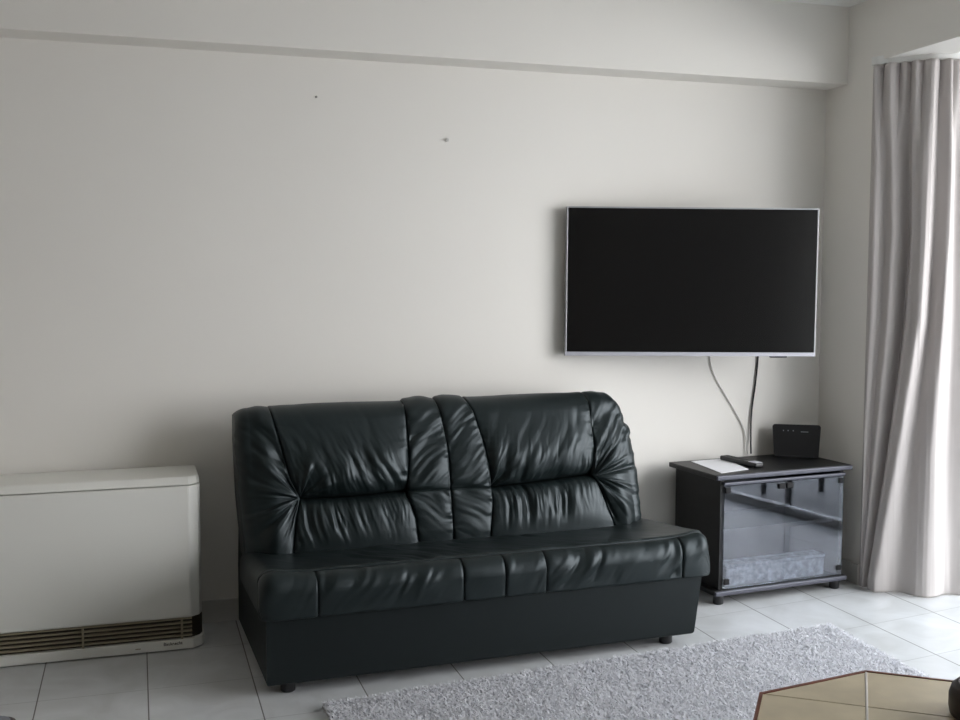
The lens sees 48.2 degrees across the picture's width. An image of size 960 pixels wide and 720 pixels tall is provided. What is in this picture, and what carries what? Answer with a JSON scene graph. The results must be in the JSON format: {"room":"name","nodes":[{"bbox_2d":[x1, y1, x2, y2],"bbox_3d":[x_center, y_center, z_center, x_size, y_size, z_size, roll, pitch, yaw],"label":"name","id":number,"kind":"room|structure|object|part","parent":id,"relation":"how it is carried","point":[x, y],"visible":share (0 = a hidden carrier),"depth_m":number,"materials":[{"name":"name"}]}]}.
{"room":"living room","nodes":[
{"label":"living room","id":0,"kind":"room"},
{"bbox_2d":[0,37,825,600],"bbox_3d":[-0.891,-0.243,4.206,5.067,2.500,0.200,-1,5,-18],"label":"wall","id":1,"kind":"structure","parent":0,"point":[190,240],"depth_m":4.17,"materials":[{"name":"paint"}]},
{"bbox_2d":[202,598,238,622],"bbox_3d":[-0.766,0.963,4.227,4.866,0.088,0.010,-1,5,-18],"label":"baseboard","id":2,"kind":"structure","parent":1,"relation":"attached to","point":[218,610],"depth_m":4.15,"materials":[{"name":"paint"}]},
{"bbox_2d":[564,206,818,357],"bbox_3d":[0.878,-0.328,4.551,1.054,0.622,0.184,0,4,-2],"label":"television","id":3,"kind":"object","parent":1,"relation":"attached to","point":[640,281],"visible":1,"depth_m":4.47,"materials":[{"name":"black glass"}]},
{"bbox_2d":[709,356,747,453],"bbox_3d":[1.102,0.155,4.763,0.203,0.533,0.012,-1,4,-15],"label":"cable","id":4,"kind":"object","parent":1,"relation":"attached to","point":[709,356],"visible":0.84,"depth_m":4.77,"materials":[{"name":"grey plastic"}]},
{"bbox_2d":[750,356,758,453],"bbox_3d":[1.226,0.153,4.801,0.044,0.533,0.015,-3,5,-35],"label":"power cable","id":5,"kind":"object","parent":1,"relation":"attached to","point":[757,356],"visible":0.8,"depth_m":4.80,"materials":[{"name":"black plastic"}]},
{"bbox_2d":[0,580,959,719],"bbox_3d":[0.536,1.288,1.209,5.900,0.100,6.984,-1,5,-18],"label":"floor","id":6,"kind":"structure","parent":0,"point":[220,678],"depth_m":3.70,"materials":[{"name":"tile"}]},
{"bbox_2d":[0,716,15,719],"bbox_3d":[-1.095,0.964,2.006,0.400,0.424,0.400,-1,5,-18],"label":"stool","id":7,"kind":"object","parent":6,"relation":"on","point":[1,717],"visible":1,"depth_m":2.21,"materials":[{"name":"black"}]},
{"bbox_2d":[0,465,203,666],"bbox_3d":[-1.617,0.730,3.784,1.234,0.621,0.277,-1,5,-18],"label":"heater","id":8,"kind":"object","parent":6,"relation":"on","point":[106,562],"visible":1,"depth_m":3.74,"materials":[{"name":"white metal"}]},
{"bbox_3d":[-1.576,0.695,3.652,1.135,0.468,0.006,-1,5,-18],"label":"panel","id":9,"kind":"part","parent":8,"relation":"part of","materials":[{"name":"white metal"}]},
{"bbox_2d":[0,617,191,653],"bbox_3d":[-1.584,0.970,3.679,1.155,0.077,0.019,-1,5,-18],"label":"grille","id":10,"kind":"object","parent":8,"relation":"attached to","point":[125,633],"depth_m":3.75,"materials":[{"name":"brown"}]},
{"bbox_2d":[232,391,709,692],"bbox_3d":[-0.041,0.591,3.936,1.632,0.881,0.732,-1,5,-20],"label":"sofa","id":11,"kind":"object","parent":6,"relation":"on","point":[374,536],"visible":1,"depth_m":3.83,"materials":[{"name":"black leather"}]},
{"bbox_3d":[-0.771,0.440,3.866,0.218,0.539,0.280,-1,5,-20],"label":"panel","id":12,"kind":"part","parent":11,"relation":"part of","materials":[{"name":"black leather"}]},
{"bbox_3d":[-0.610,0.742,3.404,0.184,0.153,0.085,-1,5,-20],"label":"panel","id":13,"kind":"part","parent":11,"relation":"part of","materials":[{"name":"black leather"}]},
{"bbox_3d":[-0.620,1.047,3.465,0.056,0.040,0.056,-1,5,-20],"label":"leg","id":14,"kind":"part","parent":11,"relation":"part of","materials":[{"name":"black plastic"}]},
{"bbox_3d":[-0.523,0.329,3.970,0.504,0.337,0.250,-1,5,-20],"label":"headrest panel","id":15,"kind":"part","parent":11,"relation":"part of","materials":[{"name":"black leather"}]},
{"bbox_3d":[-0.456,0.600,3.905,0.463,0.206,0.117,-1,5,-20],"label":"lumbar panel","id":16,"kind":"part","parent":11,"relation":"part of","materials":[{"name":"black leather"}]},
{"bbox_3d":[-0.289,0.741,3.506,0.489,0.140,0.062,-1,5,-20],"label":"panel","id":17,"kind":"part","parent":11,"relation":"part of","materials":[{"name":"black leather"}]},
{"bbox_3d":[-0.150,0.478,4.172,1.538,0.590,0.200,-1,5,-20],"label":"backrest","id":18,"kind":"part","parent":11,"relation":"part of","materials":[{"name":"black leather"}]},
{"bbox_3d":[-0.225,0.309,4.085,0.167,0.340,0.244,-1,5,-20],"label":"panel","id":19,"kind":"part","parent":11,"relation":"part of","materials":[{"name":"black leather"}]},
{"bbox_3d":[-0.181,0.591,3.985,0.166,0.216,0.063,-1,5,-20],"label":"panel","id":20,"kind":"part","parent":11,"relation":"part of","materials":[{"name":"black leather"}]},
{"bbox_3d":[-0.091,0.307,4.132,0.160,0.344,0.266,-3,5,-33],"label":"panel","id":21,"kind":"part","parent":11,"relation":"part of","materials":[{"name":"black leather"}]},
{"bbox_2d":[240,518,700,613],"bbox_3d":[-0.015,0.698,3.879,1.626,0.151,0.471,-1,5,-20],"label":"seat cushion","id":22,"kind":"object","parent":11,"relation":"on","point":[310,552],"depth_m":3.83,"materials":[{"name":"black leather"}]},
{"bbox_3d":[-0.027,0.588,4.040,0.164,0.214,0.062,-1,5,-20],"label":"panel","id":23,"kind":"part","parent":11,"relation":"part of","materials":[{"name":"black leather"}]},
{"bbox_3d":[0.010,0.734,3.614,0.148,0.140,0.060,-1,5,-20],"label":"panel","id":24,"kind":"part","parent":11,"relation":"part of","materials":[{"name":"black leather"}]},
{"bbox_3d":[0.151,0.730,3.664,0.150,0.140,0.061,-1,5,-20],"label":"panel","id":25,"kind":"part","parent":11,"relation":"part of","materials":[{"name":"black leather"}]},
{"bbox_3d":[0.187,0.308,4.224,0.510,0.342,0.249,-1,5,-20],"label":"headrest panel","id":26,"kind":"part","parent":11,"relation":"part of","materials":[{"name":"black leather"}]},
{"bbox_3d":[0.274,0.574,4.167,0.523,0.221,0.120,-1,5,-20],"label":"lumbar panel","id":27,"kind":"part","parent":11,"relation":"part of","materials":[{"name":"black leather"}]},
{"bbox_3d":[0.522,0.403,4.329,0.228,0.548,0.280,-1,5,-20],"label":"panel","id":28,"kind":"part","parent":11,"relation":"part of","materials":[{"name":"black leather"}]},
{"bbox_3d":[0.472,0.721,3.776,0.531,0.143,0.066,-1,5,-20],"label":"panel","id":29,"kind":"part","parent":11,"relation":"part of","materials":[{"name":"black leather"}]},
{"bbox_3d":[0.679,1.014,3.930,0.056,0.040,0.056,-1,5,-20],"label":"leg","id":30,"kind":"part","parent":11,"relation":"part of","materials":[{"name":"black plastic"}]},
{"bbox_3d":[0.774,0.705,3.900,0.124,0.156,0.084,-1,5,-20],"label":"panel","id":31,"kind":"part","parent":11,"relation":"part of","materials":[{"name":"black leather"}]},
{"bbox_2d":[321,622,931,719],"bbox_3d":[0.702,1.087,3.030,2.010,0.028,1.495,-2,5,-23],"label":"rug","id":32,"kind":"object","parent":6,"relation":"on","point":[724,679],"visible":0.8,"depth_m":3.46,"materials":[{"name":"white carpet"}]},
{"bbox_2d":[753,670,956,719],"bbox_3d":[0.891,0.939,2.041,0.732,0.422,0.732,2,5,19],"label":"coffee table","id":33,"kind":"object","parent":32,"relation":"on","point":[866,694],"visible":1,"depth_m":2.26,"materials":[{"name":"beige wood"}]},
{"bbox_2d":[948,677,959,719],"bbox_3d":[1.028,0.676,2.152,0.164,0.090,0.164,-1,5,-18],"label":"pot","id":34,"kind":"object","parent":33,"relation":"on","point":[954,690],"visible":1,"depth_m":2.15,"materials":[{"name":"black ceramic"}]},
{"bbox_2d":[669,454,852,604],"bbox_3d":[1.200,0.712,4.615,0.689,0.540,0.358,-2,5,-23],"label":"tv stand","id":35,"kind":"object","parent":6,"relation":"on","point":[783,505],"visible":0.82,"depth_m":4.61,"materials":[{"name":"black wood"}]},
{"bbox_3d":[0.918,0.698,4.509,0.018,0.458,0.326,-2,5,-23],"label":"panel","id":36,"kind":"part","parent":35,"relation":"part of","materials":[{"name":"black wood"}]},
{"bbox_2d":[691,459,747,472],"bbox_3d":[1.028,0.446,4.534,0.176,0.002,0.326,-1,4,-13],"label":"paper sheet","id":37,"kind":"object","parent":35,"relation":"on","point":[721,466],"visible":0.86,"depth_m":4.53,"materials":[{"name":"white paper"}]},
{"bbox_2d":[720,455,762,467],"bbox_3d":[1.115,0.431,4.582,0.044,0.020,0.230,-2,5,-27],"label":"remote control","id":38,"kind":"object","parent":37,"relation":"on","point":[729,458],"visible":1,"depth_m":4.56,"materials":[{"name":"black plastic"}]},
{"bbox_3d":[1.133,0.679,4.770,0.597,0.458,0.007,-2,5,-23],"label":"panel","id":39,"kind":"part","parent":35,"relation":"part of","materials":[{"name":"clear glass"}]},
{"bbox_3d":[1.198,0.452,4.600,0.687,0.020,0.348,-2,5,-23],"label":"panel","id":40,"kind":"part","parent":35,"relation":"part of","materials":[{"name":"black wood"}]},
{"bbox_3d":[1.194,0.929,4.637,0.669,0.020,0.336,-2,5,-23],"label":"panel","id":41,"kind":"part","parent":35,"relation":"part of","materials":[{"name":"black wood"}]},
{"bbox_2d":[723,506,831,532],"bbox_3d":[1.188,0.688,4.638,0.597,0.015,0.280,-2,5,-23],"label":"shelf","id":42,"kind":"object","parent":35,"relation":"attached to","point":[736,518],"depth_m":4.64,"materials":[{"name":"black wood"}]},
{"bbox_3d":[1.249,0.521,4.446,0.034,0.022,0.017,-2,5,-23],"label":"handle","id":43,"kind":"part","parent":35,"relation":"part of","materials":[{"name":"black"}]},
{"bbox_3d":[1.267,0.493,4.452,0.619,0.015,0.016,-2,5,-23],"label":"header rail","id":44,"kind":"part","parent":35,"relation":"part of","materials":[{"name":"grey wood"}]},
{"bbox_3d":[1.286,0.520,4.461,0.034,0.022,0.017,-2,5,-23],"label":"handle","id":45,"kind":"part","parent":35,"relation":"part of","materials":[{"name":"black"}]},
{"bbox_2d":[772,424,820,457],"bbox_3d":[1.403,0.357,4.762,0.205,0.145,0.066,1,4,12],"label":"router","id":46,"kind":"object","parent":35,"relation":"on","point":[789,440],"visible":1,"depth_m":4.74,"materials":[{"name":"black plastic"}]},
{"bbox_3d":[1.478,0.682,4.742,0.018,0.458,0.326,-2,5,-23],"label":"panel","id":47,"kind":"part","parent":35,"relation":"part of","materials":[{"name":"clear glass"}]},
{"bbox_2d":[776,0,866,6],"bbox_3d":[0.262,-1.298,0.925,5.316,0.100,6.984,-1,5,-18],"label":"ceiling","id":48,"kind":"structure","parent":0,"point":[844,3],"depth_m":4.57,"materials":[{"name":"white paint"}]},
{"bbox_2d":[0,0,848,89],"bbox_3d":[-0.742,-1.315,3.989,4.866,0.329,0.149,-1,5,-18],"label":"beam","id":49,"kind":"structure","parent":48,"relation":"attached to","point":[770,43],"depth_m":4.19,"materials":[{"name":"paint"}]},
{"bbox_2d":[818,0,959,564],"bbox_3d":[2.930,-0.070,1.978,0.854,2.500,6.784,-1,5,-18],"label":"wall","id":50,"kind":"structure","parent":0,"point":[888,28],"depth_m":4.66,"materials":[{"name":"paint"}]},
{"bbox_2d":[840,558,858,584],"bbox_3d":[1.596,0.922,4.811,0.010,0.088,0.311,-1,5,-18],"label":"baseboard","id":51,"kind":"structure","parent":50,"relation":"attached to","point":[850,569],"depth_m":4.71,"materials":[{"name":"paint"}]},
{"bbox_3d":[2.711,-1.275,2.909,0.654,0.238,3.658,-1,5,-18],"label":"ceiling","id":52,"kind":"structure","parent":0,"visible":0},
{"bbox_2d":[871,52,959,65],"bbox_3d":[2.021,-1.247,4.422,0.771,0.046,0.163,0,4,-1],"label":"rail","id":53,"kind":"object","parent":52,"relation":"attached to","point":[880,60],"visible":0.6,"depth_m":4.38,"materials":[{"name":"white metal"}]},
{"bbox_2d":[859,58,959,596],"bbox_3d":[1.978,-0.118,4.482,0.691,2.210,0.181,0,4,1],"label":"curtain","id":54,"kind":"object","parent":53,"relation":"hanging from","point":[910,529],"visible":1,"depth_m":4.46,"materials":[{"name":"grey fabric"}]}
]}

